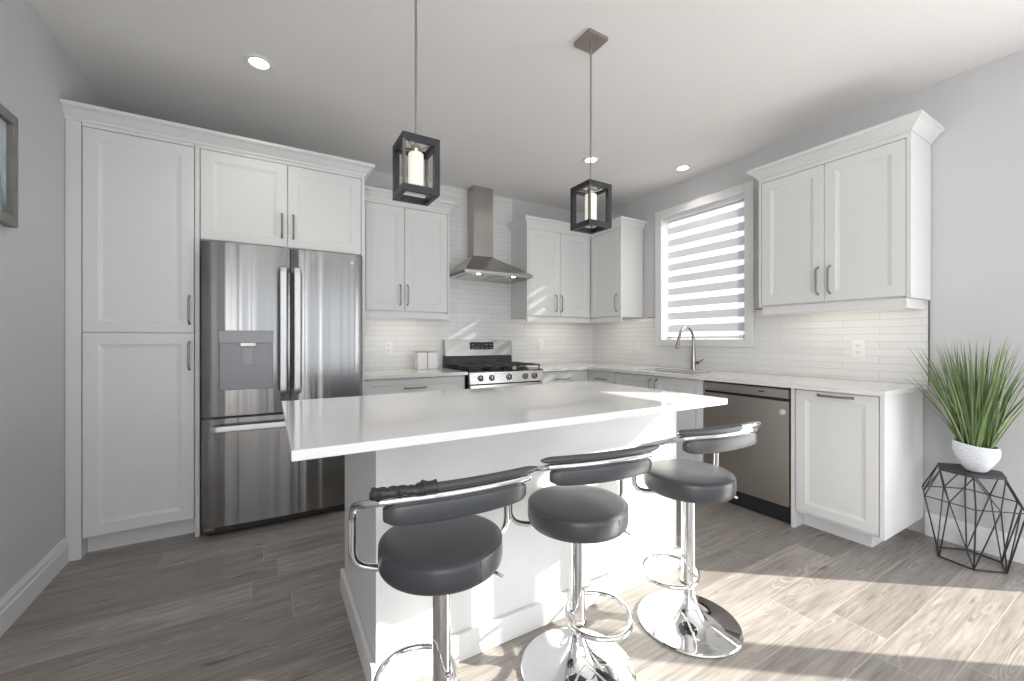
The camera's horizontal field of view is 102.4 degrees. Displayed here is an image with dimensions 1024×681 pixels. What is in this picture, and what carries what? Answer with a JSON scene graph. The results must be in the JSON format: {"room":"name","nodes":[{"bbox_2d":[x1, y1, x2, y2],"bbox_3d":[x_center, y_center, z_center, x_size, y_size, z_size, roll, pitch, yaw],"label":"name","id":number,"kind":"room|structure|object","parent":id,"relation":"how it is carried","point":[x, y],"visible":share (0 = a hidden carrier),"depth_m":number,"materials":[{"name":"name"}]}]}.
{"room":"kitchen","nodes":[
{"label":"kitchen","id":0,"kind":"room"},
{"bbox_2d":[0,0,104,598],"bbox_3d":[-0.934,-0.181,-0.385,0.120,2.735,7.500,0,0,-31],"label":"wall","id":1,"kind":"structure","parent":0,"point":[36,71],"depth_m":1.91,"materials":[{"name":"grey paint"}]},
{"bbox_2d":[0,103,17,227],"bbox_3d":[-1.930,-0.700,1.456,0.032,0.462,0.620,0,0,-31],"label":"framed picture","id":2,"kind":"object","parent":1,"relation":"attached to","point":[8,121],"visible":1,"depth_m":1.69},
{"bbox_2d":[0,118,5,212],"bbox_3d":[-1.936,-0.700,1.452,0.008,0.382,0.540,0,0,-30],"label":"print","id":3,"kind":"object","parent":2,"relation":"attached to","point":[2,120],"depth_m":1.66},
{"bbox_2d":[0,537,67,636],"bbox_3d":[-0.674,1.118,-0.693,0.016,0.136,6.705,0,0,-31],"label":"baseboard","id":4,"kind":"structure","parent":1,"relation":"attached to","point":[25,591],"depth_m":1.86,"materials":[{"name":"white paint"}]},
{"bbox_2d":[365,171,591,380],"bbox_3d":[-0.921,-0.181,4.044,4.638,2.735,0.120,0,0,-31],"label":"wall","id":5,"kind":"structure","parent":0,"point":[376,179],"depth_m":4.61,"materials":[{"name":"grey paint"}]},
{"bbox_2d":[384,342,391,353],"bbox_3d":[-1.149,0.073,3.826,0.072,0.116,0.009,0,0,-31],"label":"wall outlet","id":6,"kind":"object","parent":5,"relation":"attached to","point":[387,345],"visible":1,"depth_m":3.82,"materials":[{"name":"white plastic"}]},
{"bbox_2d":[365,186,457,318],"bbox_3d":[-0.976,-0.726,3.709,0.893,1.068,0.383,0,0,-31],"label":"upper cabinet","id":7,"kind":"object","parent":5,"relation":"attached to","point":[407,244],"visible":0.91,"depth_m":3.59,"materials":[{"name":"white paint"}]},
{"bbox_2d":[365,311,448,318],"bbox_3d":[-0.952,-0.217,3.607,0.831,0.051,0.053,0,0,-30],"label":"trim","id":8,"kind":"structure","parent":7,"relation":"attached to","point":[379,314],"depth_m":3.61,"materials":[{"name":"white paint"}]},
{"bbox_2d":[365,184,592,369],"bbox_3d":[-0.230,-0.638,4.376,2.854,1.819,0.008,0,0,-31],"label":"backsplash","id":9,"kind":"structure","parent":5,"relation":"attached to","point":[478,310],"depth_m":4.27,"materials":[{"name":"white tile"}]},
{"bbox_2d":[449,185,532,283],"bbox_3d":[-0.230,-1.079,4.090,0.732,0.936,0.482,0,0,-31],"label":"range hood","id":10,"kind":"object","parent":5,"relation":"attached to","point":[480,265],"visible":0.97,"depth_m":4.13,"materials":[{"name":"silver metal"}]},
{"bbox_2d":[538,340,542,349],"bbox_3d":[0.327,0.055,4.694,0.072,0.116,0.009,0,0,-31],"label":"wall outlet","id":11,"kind":"object","parent":5,"relation":"attached to","point":[540,342],"visible":1,"depth_m":4.69,"materials":[{"name":"white plastic"}]},
{"bbox_2d":[511,225,589,322],"bbox_3d":[0.448,-0.688,4.562,0.849,0.992,0.359,0,0,-31],"label":"upper cabinet","id":12,"kind":"object","parent":5,"relation":"attached to","point":[558,261],"visible":1,"depth_m":4.41,"materials":[{"name":"white paint"}]},
{"bbox_2d":[526,317,589,322],"bbox_3d":[0.505,-0.217,4.465,0.844,0.051,0.053,0,0,-30],"label":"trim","id":13,"kind":"structure","parent":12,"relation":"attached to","point":[528,319],"depth_m":4.45,"materials":[{"name":"white paint"}]},
{"bbox_2d":[506,215,646,235],"bbox_3d":[0.686,-1.222,4.405,1.489,0.076,0.496,0,0,-2],"label":"crown molding","id":14,"kind":"structure","parent":12,"relation":"on","point":[524,220],"depth_m":4.31,"materials":[{"name":"white paint"}]},
{"bbox_2d":[0,500,1023,680],"bbox_3d":[1.012,1.236,0.761,4.638,0.100,7.740,0,0,-31],"label":"floor","id":15,"kind":"structure","parent":0,"point":[264,602],"depth_m":1.78,"materials":[{"name":"laminate"}]},
{"bbox_2d":[65,118,203,561],"bbox_3d":[-2.326,0.001,2.667,0.576,2.370,0.821,0,0,-31],"label":"pantry cabinet","id":16,"kind":"object","parent":15,"relation":"on","point":[133,418],"visible":0.96,"depth_m":2.33,"materials":[{"name":"white paint"}]},
{"bbox_2d":[201,240,361,534],"bbox_3d":[-1.626,0.297,2.976,0.913,1.778,0.885,0,0,-31],"label":"refrigerator","id":17,"kind":"object","parent":15,"relation":"on","point":[278,325],"visible":0.81,"depth_m":2.59,"materials":[{"name":"silver metal"}]},
{"bbox_2d":[200,145,364,395],"bbox_3d":[-1.666,0.001,3.056,0.954,2.370,0.821,0,0,-31],"label":"tall cabinet","id":18,"kind":"object","parent":15,"relation":"on","point":[245,198],"visible":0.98,"depth_m":2.71,"materials":[{"name":"white paint"}]},
{"bbox_2d":[60,98,374,182],"bbox_3d":[-1.782,-1.222,2.742,1.592,0.076,0.446,0,0,-31],"label":"crown molding","id":19,"kind":"structure","parent":18,"relation":"on","point":[72,110],"depth_m":2.48,"materials":[{"name":"white paint"}]},
{"bbox_2d":[365,375,464,395],"bbox_3d":[-0.922,0.744,3.598,0.872,0.884,0.624,0,0,-31],"label":"base cabinet","id":20,"kind":"object","parent":15,"relation":"on","point":[440,383],"visible":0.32,"depth_m":3.35,"materials":[{"name":"white paint"}]},
{"bbox_2d":[365,368,467,379],"bbox_3d":[-0.916,0.286,3.595,0.876,0.028,0.640,0,0,-31],"label":"countertop","id":21,"kind":"structure","parent":20,"relation":"on","point":[390,373],"depth_m":3.45,"materials":[{"name":"white stone"}]},
{"bbox_2d":[415,351,426,368],"bbox_3d":[-0.856,0.188,3.874,0.095,0.168,0.095,0,0,-31],"label":"canister","id":22,"kind":"object","parent":21,"relation":"on","point":[420,356],"visible":1,"depth_m":3.84,"materials":[{"name":"white ceramic"}]},
{"bbox_2d":[427,351,437,368],"bbox_3d":[-0.770,0.188,3.924,0.095,0.168,0.095,0,0,-31],"label":"canister","id":23,"kind":"object","parent":21,"relation":"on","point":[431,355],"visible":0.73,"depth_m":3.88,"materials":[{"name":"white ceramic"}]},
{"bbox_2d":[348,466,537,680],"bbox_3d":[-0.206,0.764,1.210,0.501,0.843,0.408,0,0,-26],"label":"bar stool","id":24,"kind":"object","parent":15,"relation":"on","point":[437,546],"visible":1,"depth_m":1.09,"materials":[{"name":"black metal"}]},
{"bbox_2d":[443,340,542,388],"bbox_3d":[-0.184,0.561,3.982,0.758,1.130,0.708,0,0,-31],"label":"gas range","id":25,"kind":"object","parent":15,"relation":"on","point":[488,363],"visible":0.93,"depth_m":4.00,"materials":[{"name":"silver metal"}]},
{"bbox_2d":[447,366,541,372],"bbox_3d":[-0.184,0.282,3.983,0.758,0.016,0.563,0,0,-30],"label":"cooktop","id":26,"kind":"object","parent":25,"relation":"in","point":[502,369],"depth_m":3.85,"materials":[{"name":"black metal"}]},
{"bbox_2d":[340,411,680,680],"bbox_3d":[0.025,0.743,2.073,1.568,0.886,0.737,0,0,-31],"label":"kitchen island","id":27,"kind":"object","parent":15,"relation":"on","point":[533,591],"visible":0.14,"depth_m":1.65,"materials":[{"name":"white paint"}]},
{"bbox_2d":[281,381,726,461],"bbox_3d":[-0.011,0.286,1.883,1.800,0.028,0.961,0,0,-31],"label":"island countertop","id":28,"kind":"structure","parent":27,"relation":"on","point":[324,427],"depth_m":1.57,"materials":[{"name":"white stone"}]},
{"bbox_2d":[540,370,587,383],"bbox_3d":[0.395,0.744,4.374,0.600,0.884,0.624,0,0,-31],"label":"base cabinet","id":29,"kind":"object","parent":15,"relation":"on","point":[549,377],"visible":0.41,"depth_m":4.13,"materials":[{"name":"white paint"}]},
{"bbox_2d":[510,444,659,680],"bbox_3d":[0.236,0.772,1.487,0.501,0.828,0.408,0,0,-23],"label":"bar stool","id":30,"kind":"object","parent":15,"relation":"on","point":[575,512],"visible":0.96,"depth_m":1.43,"materials":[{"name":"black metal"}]},
{"bbox_2d":[589,370,614,383],"bbox_3d":[1.127,0.744,4.261,0.624,0.884,0.375,0,0,-31],"label":"base cabinet","id":31,"kind":"object","parent":15,"relation":"on","point":[594,375],"visible":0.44,"depth_m":4.10,"materials":[{"name":"white paint"}]},
{"bbox_2d":[615,372,704,461],"bbox_3d":[1.462,0.744,3.692,0.624,0.884,0.936,0,0,-31],"label":"base cabinet","id":32,"kind":"object","parent":15,"relation":"on","point":[690,418],"visible":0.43,"depth_m":3.33,"materials":[{"name":"white paint"}]},
{"bbox_2d":[527,362,926,396],"bbox_3d":[1.249,0.286,3.498,1.194,0.028,3.006,0,0,-31],"label":"countertop","id":33,"kind":"structure","parent":32,"relation":"on","point":[872,388],"depth_m":2.93,"materials":[{"name":"white stone"}]},
{"bbox_2d":[630,371,695,379],"bbox_3d":[1.440,0.396,3.694,0.379,0.192,0.704,0,0,-31],"label":"sink","id":34,"kind":"object","parent":33,"relation":"in","point":[662,371],"visible":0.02,"depth_m":3.76,"materials":[{"name":"silver metal"}]},
{"bbox_2d":[675,325,703,369],"bbox_3d":[1.590,0.069,3.689,0.329,0.405,0.128,0,0,-39],"label":"kitchen faucet","id":35,"kind":"object","parent":33,"relation":"on","point":[694,362],"visible":1,"depth_m":3.78,"materials":[{"name":"silver metal"}]},
{"bbox_2d":[631,421,760,658],"bbox_3d":[0.741,0.756,1.733,0.501,0.859,0.408,0,0,-25],"label":"bar stool","id":36,"kind":"object","parent":15,"relation":"on","point":[686,622],"visible":0.97,"depth_m":1.65,"materials":[{"name":"silver metal"}]},
{"bbox_2d":[704,380,790,523],"bbox_3d":[1.859,0.744,3.025,0.588,0.885,0.600,0,0,-31],"label":"dishwasher","id":37,"kind":"object","parent":15,"relation":"on","point":[762,470],"visible":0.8,"depth_m":2.78,"materials":[{"name":"silver metal"}]},
{"bbox_2d":[791,388,922,546],"bbox_3d":[2.129,0.744,2.561,0.624,0.885,0.463,0,0,-31],"label":"base cabinet","id":38,"kind":"object","parent":15,"relation":"on","point":[857,460],"visible":0.88,"depth_m":2.39,"materials":[{"name":"white paint"}]},
{"bbox_2d":[922,463,1023,573],"bbox_3d":[2.468,0.941,2.220,0.399,0.487,0.407,0,0,-31],"label":"side table","id":39,"kind":"object","parent":15,"relation":"on","point":[958,469],"visible":0.97,"depth_m":2.17,"materials":[{"name":"black metal"}]},
{"bbox_2d":[905,336,1023,472],"bbox_3d":[2.410,0.335,2.161,0.523,0.726,0.614,0,0,-31],"label":"potted grass","id":40,"kind":"object","parent":39,"relation":"on","point":[977,432],"depth_m":2.14,"materials":[{"name":"green plant"}]},
{"bbox_2d":[951,438,1001,472],"bbox_3d":[2.475,0.619,2.198,0.178,0.158,0.178,0,0,-30],"label":"pot","id":41,"kind":"object","parent":40,"relation":"attached to","point":[980,456],"depth_m":2.15,"materials":[{"name":"white ceramic"}]},
{"bbox_2d":[30,0,1023,213],"bbox_3d":[1.012,-1.599,0.761,4.638,0.100,7.740,0,0,-31],"label":"ceiling","id":42,"kind":"structure","parent":0,"point":[503,86],"depth_m":2.38,"materials":[{"name":"paint"}]},
{"bbox_2d":[244,54,273,70],"bbox_3d":[-1.411,-1.545,2.298,0.140,0.008,0.140,0,0,-31],"label":"recessed light","id":43,"kind":"object","parent":42,"relation":"in","point":[258,62],"visible":1,"depth_m":2.29,"materials":[{"name":"white plastic"}]},
{"bbox_2d":[393,0,439,205],"bbox_3d":[-0.387,-1.060,1.657,0.149,0.978,0.149,0,0,-31],"label":"pendant lamp","id":44,"kind":"object","parent":42,"relation":"hanging from","point":[416,156],"visible":1,"depth_m":1.63,"materials":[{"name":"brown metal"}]},
{"bbox_2d":[400,141,430,155],"bbox_3d":[-0.387,-0.769,1.657,0.116,0.037,0.116,0,0,-30],"label":"socket","id":45,"kind":"object","parent":44,"relation":"attached to","point":[415,148],"depth_m":1.64,"materials":[{"name":"silver metal"}]},
{"bbox_2d":[570,28,611,233],"bbox_3d":[0.406,-1.060,2.124,0.149,0.978,0.149,0,0,-31],"label":"pendant lamp","id":46,"kind":"object","parent":42,"relation":"hanging from","point":[591,40],"visible":1,"depth_m":2.11,"materials":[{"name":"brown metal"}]},
{"bbox_2d":[578,187,602,193],"bbox_3d":[0.406,-0.769,2.124,0.116,0.037,0.116,0,0,-30],"label":"socket","id":47,"kind":"object","parent":46,"relation":"attached to","point":[599,191],"depth_m":2.11,"materials":[{"name":"silver metal"}]},
{"bbox_2d":[583,156,598,163],"bbox_3d":[0.678,-1.545,3.535,0.140,0.008,0.140,0,0,-31],"label":"recessed light","id":48,"kind":"object","parent":42,"relation":"in","point":[595,159],"visible":0.89,"depth_m":3.52,"materials":[{"name":"white plastic"}]},
{"bbox_2d":[675,164,690,170],"bbox_3d":[1.535,-1.545,3.699,0.140,0.008,0.140,0,0,-31],"label":"recessed light","id":49,"kind":"object","parent":42,"relation":"in","point":[684,167],"visible":1,"depth_m":3.69,"materials":[{"name":"white plastic"}]},
{"bbox_2d":[597,49,1023,537],"bbox_3d":[2.968,-0.181,1.913,0.140,2.735,7.500,0,0,-31],"label":"wall","id":50,"kind":"structure","parent":0,"point":[977,163],"depth_m":2.38,"materials":[{"name":"grey paint"}]},
{"bbox_2d":[591,226,642,322],"bbox_3d":[1.129,-0.688,4.525,0.359,0.992,0.466,0,0,-31],"label":"upper cabinet","id":51,"kind":"object","parent":50,"relation":"attached to","point":[617,252],"visible":1,"depth_m":4.37,"materials":[{"name":"white paint"}]},
{"bbox_2d":[591,317,621,322],"bbox_3d":[1.032,-0.217,4.467,0.053,0.051,0.462,0,0,-30],"label":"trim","id":52,"kind":"structure","parent":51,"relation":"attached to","point":[594,319],"depth_m":4.47,"materials":[{"name":"white paint"}]},
{"bbox_2d":[655,180,753,346],"bbox_3d":[1.803,-0.630,3.869,0.162,1.377,1.003,0,0,-31],"label":"window","id":53,"kind":"structure","parent":50,"relation":"in","point":[661,227],"depth_m":3.78,"materials":[{"name":"white paint"}]},
{"bbox_2d":[664,193,743,338],"bbox_3d":[1.795,-0.633,3.858,0.057,1.246,0.853,0,0,-31],"label":"roller blind","id":54,"kind":"object","parent":53,"relation":"attached to","point":[706,242],"visible":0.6,"depth_m":3.81,"materials":[{"name":"white fabric"}]},
{"bbox_2d":[593,300,928,384],"bbox_3d":[1.766,0.011,3.806,0.008,0.521,3.018,0,0,-31],"label":"backsplash","id":55,"kind":"structure","parent":50,"relation":"attached to","point":[816,344],"depth_m":3.05,"materials":[{"name":"white tile"}]},
{"bbox_2d":[649,301,929,384],"bbox_3d":[1.986,0.007,3.432,0.010,0.528,2.162,0,0,-31],"label":"trim","id":56,"kind":"structure","parent":50,"relation":"attached to","point":[928,301],"depth_m":2.50,"materials":[{"name":"tile"}]},
{"bbox_2d":[746,109,944,314],"bbox_3d":[2.156,-0.723,2.758,0.383,1.074,0.960,0,0,-31],"label":"upper cabinet","id":57,"kind":"object","parent":50,"relation":"attached to","point":[845,222],"visible":1,"depth_m":2.57,"materials":[{"name":"white paint"}]},
{"bbox_2d":[763,298,923,314],"bbox_3d":[2.173,-0.214,2.768,0.282,0.057,0.800,0,0,-30],"label":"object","id":58,"kind":"object","parent":57,"relation":"attached to","point":[843,304],"depth_m":2.62,"materials":[{"name":"white paint"}]},
{"bbox_2d":[852,340,864,357],"bbox_3d":[2.350,0.060,2.799,0.009,0.116,0.072,0,0,-31],"label":"wall outlet","id":59,"kind":"object","parent":50,"relation":"attached to","point":[858,346],"visible":1,"depth_m":2.79,"materials":[{"name":"white plastic"}]},
{"bbox_2d":[854,343,860,347],"bbox_3d":[2.347,0.037,2.797,0.002,0.030,0.036,0,0,-31],"label":"receptacle","id":60,"kind":"object","parent":59,"relation":"attached to","point":[856,345],"depth_m":2.80,"materials":[{"name":"grey plastic"}]},
{"bbox_2d":[854,350,860,354],"bbox_3d":[2.347,0.083,2.797,0.002,0.030,0.036,0,0,-31],"label":"receptacle","id":61,"kind":"object","parent":59,"relation":"attached to","point":[856,352],"depth_m":2.80,"materials":[{"name":"grey plastic"}]},
{"bbox_2d":[924,512,1023,563],"bbox_3d":[2.683,1.118,2.242,0.016,0.136,0.636,0,0,-31],"label":"baseboard","id":62,"kind":"structure","parent":50,"relation":"attached to","point":[951,534],"depth_m":2.34,"materials":[{"name":"white paint"}]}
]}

